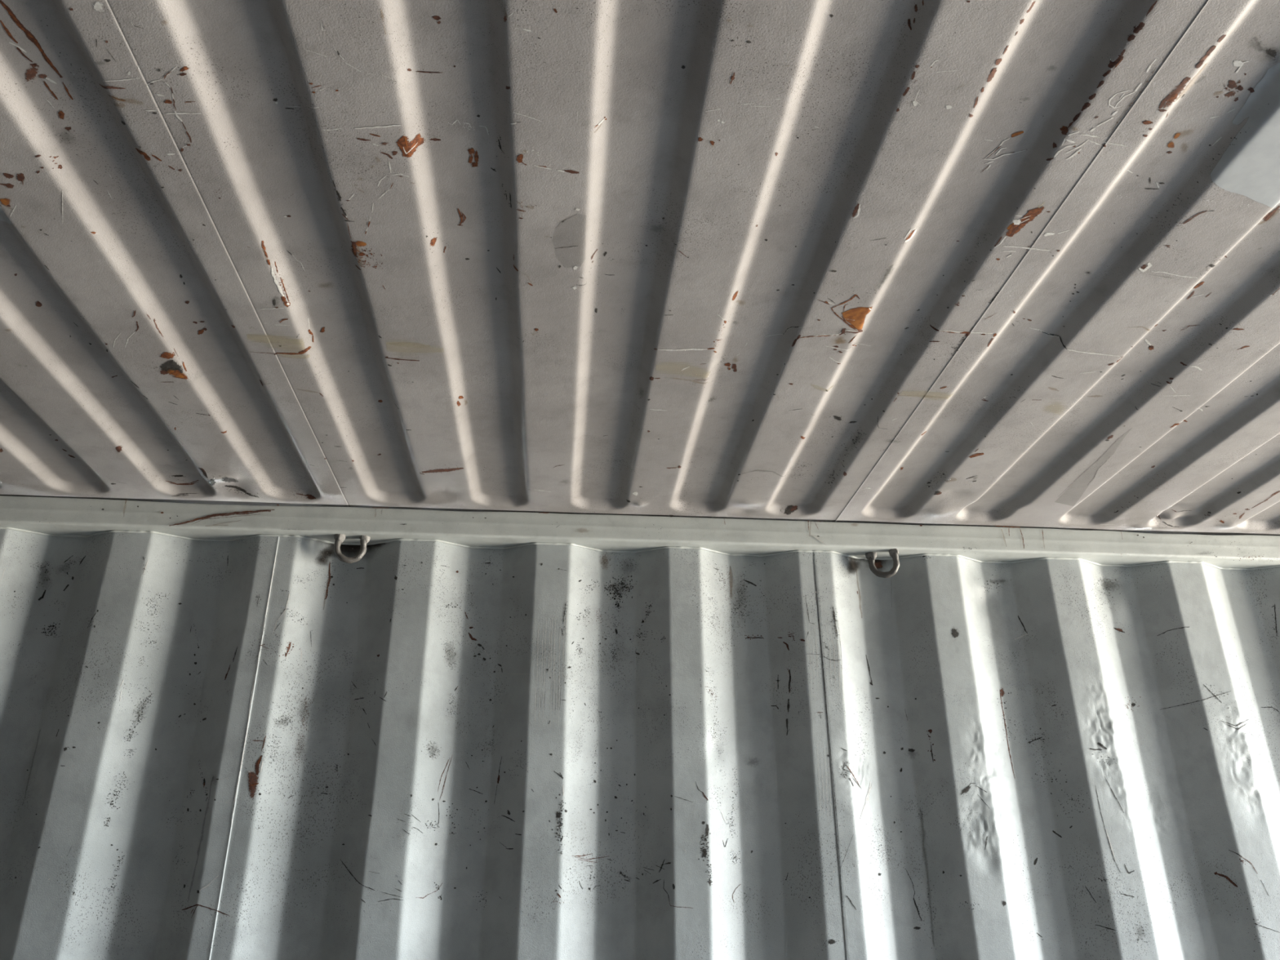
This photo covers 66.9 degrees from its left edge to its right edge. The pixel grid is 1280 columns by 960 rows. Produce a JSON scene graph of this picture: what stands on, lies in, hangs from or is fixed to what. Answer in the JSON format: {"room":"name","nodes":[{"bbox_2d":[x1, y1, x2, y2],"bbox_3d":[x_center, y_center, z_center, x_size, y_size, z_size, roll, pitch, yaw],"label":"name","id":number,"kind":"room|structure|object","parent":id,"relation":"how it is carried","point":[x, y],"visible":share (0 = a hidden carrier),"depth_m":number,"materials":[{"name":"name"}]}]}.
{"room":"shipping container interior","nodes":[
{"label":"shipping container interior","id":0,"kind":"room"},
{"bbox_2d":[0,0,1279,535],"bbox_3d":[-0.965,-0.439,0.977,13.000,0.027,2.442,2,-25,-4],"label":"ceiling","id":1,"kind":"structure","parent":0,"point":[975,263],"depth_m":1.29,"materials":[{"name":"paint"}]},
{"bbox_2d":[0,528,1279,959],"bbox_3d":[-1.064,1.158,1.541,13.000,2.360,0.044,2,-25,-4],"label":"wall","id":2,"kind":"structure","parent":0,"point":[257,748],"depth_m":1.92,"materials":[{"name":"metal"}]},
{"bbox_2d":[333,533,370,563],"bbox_3d":[-0.602,0.139,2.020,0.073,0.071,0.022,4,-25,-10],"label":"ring","id":3,"kind":"object","parent":2,"relation":"attached to","point":[339,538],"visible":0.97,"depth_m":2.01,"materials":[{"name":"paint"}]},
{"bbox_2d":[0,495,1279,570],"bbox_3d":[-1.066,0.095,2.030,13.002,0.087,0.106,2,-25,-4],"label":"beam","id":4,"kind":"structure","parent":2,"relation":"attached to","point":[45,516],"depth_m":2.07,"materials":[{"name":"metal"}]},
{"bbox_2d":[865,548,899,577],"bbox_3d":[0.529,0.180,2.111,0.073,0.069,0.024,-10,-26,21],"label":"ring","id":5,"kind":"object","parent":2,"relation":"attached to","point":[871,556],"visible":1,"depth_m":2.10,"materials":[{"name":"paint"}]}
]}

